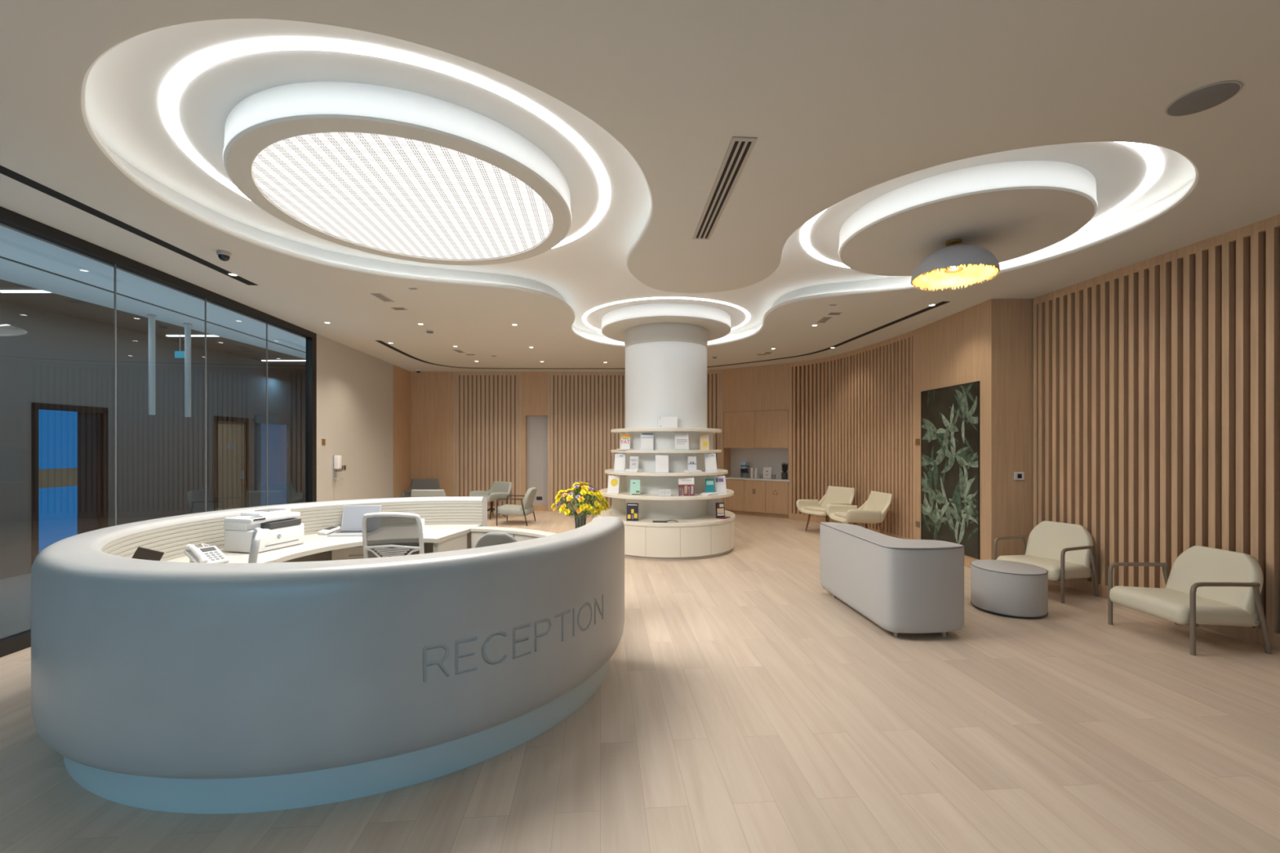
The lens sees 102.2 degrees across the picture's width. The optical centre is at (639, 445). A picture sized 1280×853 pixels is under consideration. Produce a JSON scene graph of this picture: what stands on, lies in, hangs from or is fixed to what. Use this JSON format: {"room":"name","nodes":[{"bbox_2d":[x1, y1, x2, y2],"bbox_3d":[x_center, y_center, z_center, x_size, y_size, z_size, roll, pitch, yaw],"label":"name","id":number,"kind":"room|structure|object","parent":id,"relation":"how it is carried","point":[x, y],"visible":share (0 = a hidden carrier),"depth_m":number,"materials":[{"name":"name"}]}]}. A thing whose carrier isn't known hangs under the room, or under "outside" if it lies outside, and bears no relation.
{"room":"hospital interior","nodes":[
{"label":"hospital interior","id":0,"kind":"room"},
{"bbox_2d":[0,573,31,639],"bbox_3d":[-7.051,1.552,5.000,5.898,0.001,18.000,0,0,0],"label":"floor","id":1,"kind":"structure","parent":0,"point":[15,591],"depth_m":5.03,"materials":[{"name":"grey"}]},
{"bbox_2d":[0,299,306,579],"bbox_3d":[-7.407,-0.070,4.500,0.100,3.240,17.014,0,0,-2],"label":"wall","id":2,"kind":"structure","parent":0,"point":[46,357],"depth_m":7.58,"materials":[{"name":"grey paint"}]},
{"bbox_2d":[31,402,107,564],"bbox_3d":[-7.477,0.510,6.759,0.120,2.080,0.920,0,0,-2],"label":"door","id":3,"kind":"structure","parent":2,"relation":"in","point":[69,442],"depth_m":6.73,"materials":[{"name":"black glass"}]},
{"bbox_2d":[213,415,248,511],"bbox_3d":[-7.569,0.510,9.534,0.130,2.080,0.830,0,0,-2],"label":"door","id":4,"kind":"structure","parent":2,"relation":"in","point":[231,434],"depth_m":9.54,"materials":[{"name":"brown wood"}]},
{"bbox_2d":[251,418,290,506],"bbox_3d":[-7.612,0.510,10.624,0.120,2.080,1.150,0,0,-2],"label":"door","id":5,"kind":"structure","parent":2,"relation":"in","point":[278,431],"depth_m":10.66,"materials":[{"name":"grey paint"}]},
{"bbox_2d":[0,222,306,359],"bbox_3d":[-5.241,-1.700,5.000,2.278,0.100,18.000,0,0,0],"label":"ceiling","id":6,"kind":"structure","parent":0,"point":[16,245],"depth_m":5.45,"materials":[{"name":"white"}]},
{"bbox_2d":[146,314,156,414],"bbox_3d":[-6.150,-1.020,6.510,0.090,1.260,0.090,0,0,0],"label":"pendant","id":7,"kind":"object","parent":6,"relation":"hanging from","point":[151,317],"visible":1,"depth_m":6.49,"materials":[{"name":"white metal"}]},
{"bbox_2d":[0,256,306,352],"bbox_3d":[-5.607,-1.647,5.000,0.025,0.009,18.047,0,0,-4],"label":"trim","id":8,"kind":"structure","parent":6,"relation":"attached to","point":[7,259],"depth_m":5.70,"materials":[{"name":"black metal"}]},
{"bbox_2d":[183,322,191,417],"bbox_3d":[-6.100,-1.020,6.970,0.090,1.260,0.090,0,0,0],"label":"pendant","id":9,"kind":"object","parent":6,"relation":"hanging from","point":[187,326],"visible":1,"depth_m":6.94,"materials":[{"name":"white metal"}]},
{"bbox_2d":[0,279,306,371],"bbox_3d":[-8.140,-1.690,5.000,3.720,0.001,18.000,0,0,0],"label":"ceiling","id":10,"kind":"structure","parent":0,"point":[51,302],"depth_m":7.05,"materials":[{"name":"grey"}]},
{"bbox_2d":[0,290,52,293],"bbox_3d":[-6.500,-1.681,5.630,0.960,0.015,0.040,0,0,0],"label":"recessed light","id":11,"kind":"object","parent":10,"relation":"in","point":[2,291],"visible":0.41,"depth_m":5.62,"materials":[{"name":"white plastic"}]},
{"bbox_2d":[174,333,184,358],"bbox_3d":[-6.900,-1.505,7.750,0.140,0.370,0.024,0,0,0],"label":"exit sign","id":12,"kind":"object","parent":10,"relation":"hanging from","point":[178,354],"visible":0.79,"depth_m":7.74,"materials":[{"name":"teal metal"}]},
{"bbox_2d":[316,333,393,502],"bbox_3d":[-5.235,-0.102,9.596,0.100,3.303,3.072,0,0,-5],"label":"wall","id":13,"kind":"structure","parent":0,"point":[355,388],"depth_m":9.32,"materials":[{"name":"grey paint"}]},
{"bbox_2d":[0,206,316,657],"bbox_3d":[-4.599,-0.102,2.285,0.100,3.303,11.622,0,0,-5],"label":"window frame","id":14,"kind":"structure","parent":13,"relation":"in","point":[16,642],"depth_m":5.21,"materials":[{"name":"black metal"}]},
{"bbox_2d":[332,454,342,479],"bbox_3d":[-5.040,0.350,8.625,0.120,0.400,0.120,0,0,-5],"label":"soap dispenser","id":15,"kind":"object","parent":13,"relation":"attached to","point":[336,460],"visible":1,"depth_m":8.57,"materials":[{"name":"white plastic"}]},
{"bbox_2d":[393,364,410,497],"bbox_3d":[-5.415,-0.102,11.661,0.100,3.303,1.074,0,0,-5],"label":"wall","id":16,"kind":"structure","parent":0,"point":[402,377],"depth_m":11.64,"materials":[{"name":"brown wood"}]},
{"bbox_2d":[410,371,453,496],"bbox_3d":[-4.911,-0.102,12.250,1.001,3.303,0.100,0,0,0],"label":"wall","id":17,"kind":"structure","parent":0,"point":[431,392],"depth_m":12.20,"materials":[{"name":"brown wood"}]},
{"bbox_2d":[453,371,521,511],"bbox_3d":[-3.605,-0.102,12.242,1.610,3.303,0.085,0,0,0],"label":"back wall slats","id":18,"kind":"structure","parent":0,"point":[487,405],"depth_m":12.20,"materials":[{"name":"brown wood"}]},
{"bbox_2d":[521,371,547,511],"bbox_3d":[-2.490,-0.102,12.375,0.620,3.303,0.350,0,0,0],"label":"door surround","id":19,"kind":"object","parent":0,"point":[534,384],"visible":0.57,"depth_m":12.20,"materials":[{"name":"brown wood"}]},
{"bbox_2d":[526,415,547,505],"bbox_3d":[-2.440,0.345,12.334,0.520,2.130,0.052,0,0,0],"label":"door","id":20,"kind":"structure","parent":19,"relation":"attached to","point":[536,425],"depth_m":12.32,"materials":[{"name":"grey paint"}]},
{"bbox_2d":[547,369,722,511],"bbox_3d":[-0.118,-0.102,12.200,4.124,3.303,0.343,0,0,5],"label":"back wall slats","id":21,"kind":"structure","parent":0,"point":[584,407],"depth_m":12.20,"materials":[{"name":"brown wood"}]},
{"bbox_2d":[0,0,1279,371],"bbox_3d":[-0.005,-1.778,4.700,11.012,0.050,16.732,0,0,0],"label":"ceiling","id":22,"kind":"structure","parent":0,"point":[841,100],"depth_m":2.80,"materials":[{"name":"white paint"}]},
{"bbox_2d":[0,164,257,285],"bbox_3d":[-3.902,-1.752,1.165,0.105,0.004,8.952,0,0,-4],"label":"ceiling slot","id":23,"kind":"object","parent":22,"relation":"attached to","point":[4,171],"visible":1,"depth_m":3.99,"materials":[{"name":"black metal"}]},
{"bbox_2d":[216,249,231,261],"bbox_3d":[-3.759,-1.712,4.669,0.104,0.081,0.104,0,0,0],"label":"dome camera","id":24,"kind":"object","parent":22,"relation":"attached to","point":[224,255],"visible":1,"depth_m":4.64,"materials":[{"name":"beige plastic"}]},
{"bbox_2d":[369,293,394,302],"bbox_3d":[-3.041,-1.749,6.106,0.120,0.008,0.340,0,0,0],"label":"ceiling vent","id":25,"kind":"object","parent":22,"relation":"in","point":[379,295],"visible":1,"depth_m":6.08,"materials":[{"name":"beige metal"}]},
{"bbox_2d":[161,38,608,248],"bbox_3d":[-1.660,-1.939,3.888,2.850,0.006,2.850,0,0,0],"label":"recessed light","id":26,"kind":"object","parent":22,"relation":"in","point":[175,83],"visible":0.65,"depth_m":2.72,"materials":[{"name":"white plastic"}]},
{"bbox_2d":[222,81,571,265],"bbox_3d":[-1.670,-1.848,3.890,2.292,0.190,2.292,0,0,0],"label":"ceiling light","id":27,"kind":"object","parent":22,"relation":"attached to","point":[387,171],"visible":1,"depth_m":3.38,"materials":[{"name":"white plastic"}]},
{"bbox_2d":[375,301,950,368],"bbox_3d":[-0.060,-1.752,9.673,9.238,0.004,4.481,0,0,16],"label":"ceiling slot","id":28,"kind":"object","parent":22,"relation":"attached to","point":[942,302],"visible":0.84,"depth_m":9.26,"materials":[{"name":"black"}]},
{"bbox_2d":[600,302,731,342],"bbox_3d":[0.400,-1.848,8.000,2.000,0.190,2.000,0,0,0],"label":"ring","id":29,"kind":"object","parent":22,"relation":"attached to","point":[717,322],"visible":0.72,"depth_m":7.25,"materials":[{"name":"white"}]},
{"bbox_2d":[582,297,750,331],"bbox_3d":[0.400,-1.939,8.030,2.566,0.006,2.566,0,0,0],"label":"recessed light","id":30,"kind":"object","parent":22,"relation":"in","point":[747,313],"visible":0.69,"depth_m":7.10,"materials":[{"name":"white plastic"}]},
{"bbox_2d":[692,136,757,239],"bbox_3d":[0.555,-1.748,3.650,0.144,0.010,1.440,0,0,-3],"label":"ceiling vent","id":31,"kind":"object","parent":22,"relation":"in","point":[740,148],"visible":1,"depth_m":3.43,"materials":[{"name":"beige"}]},
{"bbox_2d":[816,316,832,323],"bbox_3d":[2.560,-1.749,7.188,0.120,0.008,0.340,0,0,3],"label":"ceiling vent","id":32,"kind":"object","parent":22,"relation":"in","point":[824,319],"visible":1,"depth_m":7.15,"materials":[{"name":"beige metal"}]},
{"bbox_2d":[800,209,848,267],"bbox_3d":[1.852,-1.939,4.924,0.819,0.006,1.359,0,0,0],"label":"recessed light","id":33,"kind":"object","parent":22,"relation":"in","point":[804,236],"depth_m":4.97,"materials":[{"name":"white plastic"}]},
{"bbox_2d":[838,160,1097,275],"bbox_3d":[2.690,-1.848,4.430,1.850,0.190,1.850,0,0,0],"label":"ceiling panel","id":34,"kind":"object","parent":22,"relation":"attached to","point":[1015,209],"visible":0.92,"depth_m":3.95,"materials":[{"name":"white paint"}]},
{"bbox_2d":[911,238,999,291],"bbox_3d":[2.690,-1.583,4.430,0.650,0.340,0.650,0,0,17],"label":"dome pendant lamp","id":35,"kind":"object","parent":34,"relation":"hanging from","point":[957,264],"visible":1,"depth_m":4.39,"materials":[{"name":"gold metal"}]},
{"bbox_2d":[1079,141,1162,230],"bbox_3d":[3.486,-1.939,3.959,0.931,0.006,1.342,0,0,0],"label":"recessed light","id":36,"kind":"object","parent":22,"relation":"in","point":[1150,153],"depth_m":3.66,"materials":[{"name":"white plastic"}]},
{"bbox_2d":[1164,80,1242,116],"bbox_3d":[2.840,-1.748,2.610,0.264,0.009,0.264,0,0,0],"label":"ceiling speaker","id":37,"kind":"object","parent":22,"relation":"attached to","point":[1206,97],"visible":1,"depth_m":2.59,"materials":[{"name":"grey"}]},
{"bbox_2d":[0,511,1279,852],"bbox_3d":[0.234,1.550,4.690,11.531,0.001,16.620,0,0,0],"label":"floor","id":38,"kind":"structure","parent":0,"point":[740,705],"depth_m":2.65,"materials":[{"name":"brown wood"}]},
{"bbox_2d":[248,527,263,563],"bbox_3d":[-2.419,1.015,2.792,0.622,1.070,0.572,0,0,-37],"label":"office chair","id":39,"kind":"object","parent":38,"relation":"on","point":[258,532],"visible":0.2,"depth_m":2.80,"materials":[{"name":"white plastic"}]},
{"bbox_2d":[31,496,624,813],"bbox_3d":[-1.870,1.032,3.599,3.329,1.035,3.062,0,0,37],"label":"reception desk","id":40,"kind":"object","parent":38,"relation":"on","point":[315,679],"visible":0.94,"depth_m":2.21,"materials":[{"name":"grey"}]},
{"bbox_2d":[166,524,481,563],"bbox_3d":[-2.546,0.807,4.087,1.219,0.035,2.798,0,0,26],"label":"countertop","id":41,"kind":"structure","parent":40,"relation":"attached to","point":[313,544],"depth_m":4.16,"materials":[{"name":"grey laminate"}]},
{"bbox_2d":[131,546,164,560],"bbox_3d":[-2.831,0.682,2.949,0.170,0.216,0.090,0,0,-42],"label":"monitor","id":42,"kind":"object","parent":41,"relation":"on","point":[144,553],"visible":0.2,"depth_m":2.95,"materials":[{"name":"brown plastic"}]},
{"bbox_2d":[183,544,229,563],"bbox_3d":[-2.890,0.721,3.456,0.208,0.134,0.180,0,0,25],"label":"desk phone","id":43,"kind":"object","parent":41,"relation":"on","point":[211,554],"visible":0.89,"depth_m":3.43,"materials":[{"name":"white plastic"}]},
{"bbox_2d":[223,508,303,552],"bbox_3d":[-2.897,0.645,4.002,0.306,0.282,0.414,0,0,14],"label":"printer","id":44,"kind":"object","parent":41,"relation":"on","point":[281,527],"visible":0.97,"depth_m":3.89,"materials":[{"name":"white plastic"}]},
{"bbox_2d":[254,508,285,511],"bbox_3d":[-2.919,0.506,4.080,0.150,0.005,0.141,0,0,14],"label":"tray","id":45,"kind":"object","parent":44,"relation":"on","point":[267,509],"depth_m":4.07,"materials":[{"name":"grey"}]},
{"bbox_2d":[317,526,340,534],"bbox_3d":[-2.802,0.761,4.655,0.100,0.054,0.159,0,0,20],"label":"card reader","id":46,"kind":"object","parent":41,"relation":"on","point":[331,529],"visible":1,"depth_m":4.63,"materials":[{"name":"white plastic"}]},
{"bbox_2d":[327,505,381,536],"bbox_3d":[-2.562,0.670,4.646,0.340,0.238,0.293,0,0,-4],"label":"laptop","id":47,"kind":"object","parent":41,"relation":"on","point":[352,517],"visible":0.67,"depth_m":4.75,"materials":[{"name":"silver metal"}]},
{"bbox_2d":[551,480,608,528],"bbox_3d":[-0.530,0.554,4.593,0.517,0.473,0.498,0,0,0],"label":"flower vase","id":48,"kind":"object","parent":40,"relation":"on","point":[580,514],"visible":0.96,"depth_m":4.51,"materials":[{"name":"clear glass"}]},
{"bbox_2d":[332,546,364,560],"bbox_3d":[-2.401,1.179,4.571,0.420,0.703,0.530,0,0,-10],"label":"drawer pedestal","id":49,"kind":"object","parent":38,"relation":"on","point":[353,553],"visible":0.05,"depth_m":4.31,"materials":[{"name":"grey laminate"}]},
{"bbox_2d":[361,511,424,558],"bbox_3d":[-1.789,1.015,4.028,0.572,1.070,0.622,0,0,3],"label":"office chair","id":50,"kind":"object","parent":38,"relation":"on","point":[386,534],"visible":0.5,"depth_m":3.75,"materials":[{"name":"white plastic"}]},
{"bbox_2d":[401,478,439,497],"bbox_3d":[-4.820,1.149,11.450,0.748,0.801,0.651,0,0,-11],"label":"lounge chair","id":51,"kind":"object","parent":38,"relation":"on","point":[415,484],"visible":0.4,"depth_m":11.68,"materials":[{"name":"grey fabric"}]},
{"bbox_2d":[410,489,446,497],"bbox_3d":[-3.820,1.169,9.600,0.748,0.762,0.651,0,0,0],"label":"lounge chair","id":52,"kind":"object","parent":38,"relation":"on","point":[415,493],"visible":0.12,"depth_m":9.29,"materials":[{"name":"grey fabric"}]},
{"bbox_2d":[469,480,511,519],"bbox_3d":[-3.200,1.169,11.150,0.748,0.762,0.651,0,0,36],"label":"lounge chair","id":53,"kind":"object","parent":38,"relation":"on","point":[499,490],"visible":0.82,"depth_m":11.20,"materials":[{"name":"grey fabric"}]},
{"bbox_2d":[475,532,517,547],"bbox_3d":[-0.998,1.086,3.986,0.572,0.928,0.605,0,0,5],"label":"office chair","id":54,"kind":"object","parent":38,"relation":"on","point":[491,539],"visible":0.17,"depth_m":3.69,"materials":[{"name":"white plastic"}]},
{"bbox_2d":[494,487,537,525],"bbox_3d":[-2.458,1.194,10.329,0.724,0.716,0.672,0,0,3],"label":"armchair","id":55,"kind":"object","parent":38,"relation":"on","point":[526,508],"visible":1,"depth_m":10.05,"materials":[{"name":"grey fabric"}]},
{"bbox_2d":[597,322,735,560],"bbox_3d":[0.400,-0.102,7.980,2.111,3.304,2.111,0,0,10],"label":"column","id":56,"kind":"structure","parent":38,"relation":"on","point":[666,362],"depth_m":7.38,"materials":[{"name":"white paint"}]},
{"bbox_2d":[607,475,619,493],"bbox_3d":[-0.383,0.560,7.477,0.170,0.254,0.061,0,0,17],"label":"leaflet","id":57,"kind":"object","parent":56,"relation":"on","point":[613,481],"visible":1,"depth_m":7.47,"materials":[{"name":"white paper"}]},
{"bbox_2d":[613,453,626,471],"bbox_3d":[-0.293,0.246,7.489,0.165,0.254,0.061,0,0,16],"label":"leaflet","id":58,"kind":"object","parent":56,"relation":"on","point":[620,459],"visible":0.91,"depth_m":7.49,"materials":[{"name":"white paper"}]},
{"bbox_2d":[626,502,638,520],"bbox_3d":[-0.104,0.917,7.158,0.165,0.245,0.036,0,0,9],"label":"magazine","id":59,"kind":"object","parent":56,"relation":"on","point":[632,514],"visible":1,"depth_m":7.15,"materials":[{"name":"grey paper"}]},
{"bbox_2d":[624,471,643,472],"bbox_3d":[-0.084,0.362,7.294,0.211,0.022,0.162,0,0,35],"label":"book","id":60,"kind":"object","parent":56,"relation":"on","point":[624,471],"visible":0.86,"depth_m":7.23,"materials":[{"name":"white paper"}]},
{"bbox_2d":[625,468,643,471],"bbox_3d":[-0.084,0.340,7.294,0.201,0.022,0.152,0,0,30],"label":"book","id":61,"kind":"object","parent":60,"relation":"on","point":[628,469],"visible":1,"depth_m":7.23,"materials":[{"name":"white paper"}]},
{"bbox_2d":[629,456,638,469],"bbox_3d":[-0.082,0.240,7.335,0.125,0.176,0.036,0,0,11],"label":"book","id":62,"kind":"object","parent":61,"relation":"on","point":[633,461],"visible":1,"depth_m":7.32,"materials":[{"name":"white paper"}]},
{"bbox_2d":[630,480,639,495],"bbox_3d":[-0.068,0.580,7.219,0.140,0.213,0.040,0,0,9],"label":"booklet","id":63,"kind":"object","parent":56,"relation":"on","point":[634,484],"visible":1,"depth_m":7.22,"materials":[{"name":"green paper"}]},
{"bbox_2d":[640,433,653,449],"bbox_3d":[0.099,-0.057,7.306,0.185,0.232,0.046,0,0,7],"label":"leaflet","id":64,"kind":"object","parent":56,"relation":"on","point":[646,439],"visible":0.87,"depth_m":7.30,"materials":[{"name":"white paper"}]},
{"bbox_2d":[655,454,668,472],"bbox_3d":[0.305,0.249,7.170,0.185,0.246,0.049,0,0,2],"label":"leaflet","id":65,"kind":"object","parent":56,"relation":"on","point":[661,460],"visible":1,"depth_m":7.17,"materials":[{"name":"white paper"}]},
{"bbox_2d":[657,488,671,496],"bbox_3d":[0.335,0.639,7.042,0.170,0.094,0.061,0,0,0],"label":"box","id":66,"kind":"object","parent":56,"relation":"on","point":[661,492],"visible":1,"depth_m":7.01,"materials":[{"name":"white plastic"}]},
{"bbox_2d":[610,427,721,433],"bbox_3d":[0.400,-0.226,7.980,1.700,0.048,1.700,0,0,0],"label":"shelf","id":67,"kind":"object","parent":56,"relation":"attached to","point":[627,430],"depth_m":7.32,"materials":[{"name":"beige paint"}]},
{"bbox_2d":[610,449,721,453],"bbox_3d":[0.400,0.081,7.980,1.700,0.042,1.700,0,0,0],"label":"shelf","id":68,"kind":"object","parent":56,"relation":"attached to","point":[611,451],"depth_m":7.23,"materials":[{"name":"beige paint"}]},
{"bbox_2d":[604,468,728,476],"bbox_3d":[0.400,0.395,7.980,1.890,0.042,1.890,0,0,0],"label":"shelf","id":69,"kind":"object","parent":56,"relation":"attached to","point":[646,473],"depth_m":7.30,"materials":[{"name":"beige paint"}]},
{"bbox_2d":[599,488,733,500],"bbox_3d":[0.400,0.712,7.980,2.070,0.047,2.070,0,0,0],"label":"shelf","id":70,"kind":"object","parent":56,"relation":"attached to","point":[624,493],"depth_m":7.22,"materials":[{"name":"beige paint"}]},
{"bbox_2d":[657,416,677,427],"bbox_3d":[0.388,-0.333,7.276,0.285,0.165,0.032,0,0,0],"label":"framed card","id":71,"kind":"object","parent":56,"relation":"on","point":[662,421],"visible":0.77,"depth_m":7.27,"materials":[{"name":"white paper"}]},
{"bbox_2d":[675,433,688,449],"bbox_3d":[0.589,-0.057,7.267,0.195,0.232,0.048,0,0,-4],"label":"leaflet","id":72,"kind":"object","parent":56,"relation":"on","point":[682,440],"visible":0.85,"depth_m":7.26,"materials":[{"name":"white paper"}]},
{"bbox_2d":[678,477,694,496],"bbox_3d":[0.639,0.563,7.104,0.220,0.247,0.047,0,0,-4],"label":"magazine","id":73,"kind":"object","parent":56,"relation":"on","point":[686,485],"visible":1,"depth_m":7.10,"materials":[{"name":"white paper"}]},
{"bbox_2d":[683,471,702,472],"bbox_3d":[0.735,0.364,7.210,0.221,0.018,0.162,0,0,-23],"label":"book","id":74,"kind":"object","parent":56,"relation":"on","point":[683,471],"visible":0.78,"depth_m":7.15,"materials":[{"name":"white paper"}]},
{"bbox_2d":[684,469,701,471],"bbox_3d":[0.735,0.346,7.210,0.191,0.016,0.152,0,0,-18],"label":"book","id":75,"kind":"object","parent":74,"relation":"on","point":[696,470],"visible":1,"depth_m":7.14,"materials":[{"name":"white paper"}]},
{"bbox_2d":[687,456,696,470],"bbox_3d":[0.730,0.245,7.246,0.120,0.186,0.035,0,0,-7],"label":"book","id":76,"kind":"object","parent":75,"relation":"on","point":[691,460],"visible":1,"depth_m":7.24,"materials":[{"name":"white paper"}]},
{"bbox_2d":[699,434,709,449],"bbox_3d":[0.927,-0.051,7.439,0.135,0.221,0.042,0,0,-13],"label":"book","id":77,"kind":"object","parent":56,"relation":"on","point":[704,438],"visible":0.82,"depth_m":7.43,"materials":[{"name":"beige paper"}]},
{"bbox_2d":[700,493,718,495],"bbox_3d":[0.969,0.679,7.219,0.211,0.014,0.152,0,0,-37],"label":"book","id":78,"kind":"object","parent":56,"relation":"on","point":[700,494],"visible":0.72,"depth_m":7.17,"materials":[{"name":"white paper"}]},
{"bbox_2d":[701,492,718,494],"bbox_3d":[0.980,0.664,7.227,0.201,0.014,0.142,0,0,-43],"label":"book","id":79,"kind":"object","parent":78,"relation":"on","point":[705,493],"visible":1,"depth_m":7.19,"materials":[{"name":"white paper"}]},
{"bbox_2d":[705,479,714,492],"bbox_3d":[0.986,0.562,7.301,0.130,0.191,0.035,0,0,-12],"label":"book","id":80,"kind":"object","parent":79,"relation":"on","point":[709,483],"visible":1,"depth_m":7.29,"materials":[{"name":"teal paper"}]},
{"bbox_2d":[704,453,717,471],"bbox_3d":[1.012,0.243,7.395,0.175,0.259,0.062,0,0,-13],"label":"leaflet","id":81,"kind":"object","parent":56,"relation":"on","point":[710,461],"visible":1,"depth_m":7.39,"materials":[{"name":"white paper"}]},
{"bbox_2d":[714,475,726,493],"bbox_3d":[1.155,0.560,7.413,0.170,0.254,0.061,0,0,-15],"label":"leaflet","id":82,"kind":"object","parent":56,"relation":"on","point":[720,481],"visible":0.9,"depth_m":7.41,"materials":[{"name":"white paper"}]},
{"bbox_2d":[715,516,730,519],"bbox_3d":[1.198,1.033,7.429,0.140,0.012,0.200,0,0,35],"label":"book","id":83,"kind":"object","parent":56,"relation":"on","point":[725,517],"visible":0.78,"depth_m":7.36,"materials":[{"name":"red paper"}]},
{"bbox_2d":[715,502,724,517],"bbox_3d":[1.151,0.922,7.417,0.130,0.211,0.039,0,0,-16],"label":"book","id":84,"kind":"object","parent":83,"relation":"on","point":[720,509],"visible":1,"depth_m":7.41,"materials":[{"name":"grey paper"}]},
{"bbox_3d":[-0.217,0.051,7.470,0.152,0.014,0.191,0,0,-40],"label":"book","id":85,"kind":"object","parent":56,"relation":"on","visible":0},
{"bbox_2d":[621,435,631,448],"bbox_3d":[-0.205,-0.058,7.514,0.135,0.207,0.050,0,0,15],"label":"book","id":86,"kind":"object","parent":85,"relation":"on","point":[625,439],"visible":0.99,"depth_m":7.50,"materials":[{"name":"white paper"}]},
{"bbox_2d":[722,363,790,519],"bbox_3d":[2.643,-0.101,11.551,1.582,3.301,0.415,0,0,36],"label":"tall cabinet","id":87,"kind":"object","parent":38,"relation":"on","point":[756,400],"visible":0.86,"depth_m":11.43,"materials":[{"name":"brown wood"}]},
{"bbox_2d":[725,476,790,481],"bbox_3d":[2.643,0.743,11.551,1.582,0.035,0.415,0,0,36],"label":"countertop","id":88,"kind":"structure","parent":87,"relation":"on","point":[727,477],"depth_m":11.38,"materials":[{"name":"white stone"}]},
{"bbox_2d":[762,466,771,479],"bbox_3d":[2.806,0.600,11.403,0.190,0.250,0.037,0,0,36],"label":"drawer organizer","id":89,"kind":"object","parent":88,"relation":"on","point":[766,471],"visible":1,"depth_m":11.39,"materials":[{"name":"white plastic"}]},
{"bbox_2d":[780,462,788,479],"bbox_3d":[3.133,0.531,11.164,0.178,0.387,0.200,0,0,36],"label":"potted plant","id":90,"kind":"object","parent":88,"relation":"on","point":[784,475],"visible":0.98,"depth_m":11.13,"materials":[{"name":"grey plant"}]},
{"bbox_2d":[795,485,854,531],"bbox_3d":[3.346,1.149,9.253,0.802,0.806,0.749,0,0,-29],"label":"lounge chair","id":91,"kind":"object","parent":38,"relation":"on","point":[833,495],"visible":0.65,"depth_m":9.34,"materials":[{"name":"beige leather"}]},
{"bbox_2d":[804,506,826,511],"bbox_3d":[3.296,1.139,9.226,0.500,0.105,0.488,0,0,-29],"label":"seat cushion","id":92,"kind":"object","parent":91,"relation":"on","point":[813,508],"depth_m":9.15,"materials":[{"name":"beige leather"}]},
{"bbox_2d":[826,490,892,533],"bbox_3d":[3.526,1.149,8.301,0.802,0.806,0.749,0,0,-6],"label":"lounge chair","id":93,"kind":"object","parent":38,"relation":"on","point":[875,508],"visible":0.99,"depth_m":8.16,"materials":[{"name":"beige leather"}]},
{"bbox_2d":[835,511,846,518],"bbox_3d":[3.470,1.139,8.295,0.500,0.105,0.488,0,0,-6],"label":"seat cushion","id":94,"kind":"object","parent":93,"relation":"on","point":[837,514],"depth_m":8.32,"materials":[{"name":"beige leather"}]},
{"bbox_2d":[819,522,964,637],"bbox_3d":[2.349,1.178,4.779,0.908,0.744,1.402,0,0,0],"label":"loveseat","id":95,"kind":"object","parent":38,"relation":"on","point":[900,585],"visible":1,"depth_m":4.14,"materials":[{"name":"grey fabric"}]},
{"bbox_2d":[970,560,1048,617],"bbox_3d":[3.490,1.340,4.900,0.600,0.396,0.600,0,0,0],"label":"pouf","id":96,"kind":"object","parent":38,"relation":"on","point":[1006,588],"visible":1,"depth_m":4.68,"materials":[{"name":"grey fabric"}]},
{"bbox_2d":[993,520,1098,603],"bbox_3d":[4.320,1.195,5.508,0.724,0.717,0.682,0,0,-23],"label":"armchair","id":97,"kind":"object","parent":38,"relation":"on","point":[1066,550],"visible":1,"depth_m":5.46,"materials":[{"name":"beige leather"}]},
{"bbox_2d":[1107,545,1271,655],"bbox_3d":[4.392,1.195,4.166,0.724,0.717,0.682,0,0,-2],"label":"armchair","id":98,"kind":"object","parent":38,"relation":"on","point":[1205,585],"visible":1,"depth_m":4.04,"materials":[{"name":"beige leather"}]},
{"bbox_2d":[790,329,915,539],"bbox_3d":[3.859,-0.102,9.444,0.427,3.303,3.361,0,0,-17],"label":"right wall slats","id":99,"kind":"structure","parent":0,"point":[852,413],"depth_m":9.31,"materials":[{"name":"brown wood"}]},
{"bbox_2d":[915,298,991,568],"bbox_3d":[4.220,-0.102,6.981,0.100,3.303,1.640,0,0,-1],"label":"wall","id":100,"kind":"structure","parent":0,"point":[956,348],"depth_m":6.65,"materials":[{"name":"brown wood"}]},
{"bbox_2d":[920,381,979,559],"bbox_3d":[4.163,0.301,6.985,0.021,2.198,1.246,0,0,-1],"label":"mural","id":101,"kind":"object","parent":100,"relation":"attached to","point":[950,415],"visible":1,"depth_m":6.91,"materials":[{"name":"black paint"}]},
{"bbox_2d":[991,298,1033,559],"bbox_3d":[4.480,-0.102,6.210,0.580,3.303,0.100,0,0,0],"label":"wall","id":102,"kind":"structure","parent":0,"point":[1012,319],"depth_m":6.16,"materials":[{"name":"brown wood"}]},
{"bbox_2d":[1013,471,1024,479],"bbox_3d":[4.510,0.360,6.147,0.115,0.095,0.022,0,0,0],"label":"thermostat","id":103,"kind":"object","parent":102,"relation":"attached to","point":[1017,475],"visible":1,"depth_m":6.14,"materials":[{"name":"white plastic"}]},
{"bbox_2d":[1033,213,1279,650],"bbox_3d":[5.086,-0.102,1.324,0.100,3.303,9.668,0,0,-4],"label":"right wall slats","id":104,"kind":"structure","parent":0,"point":[1157,379],"depth_m":4.70,"materials":[{"name":"brown wood"}]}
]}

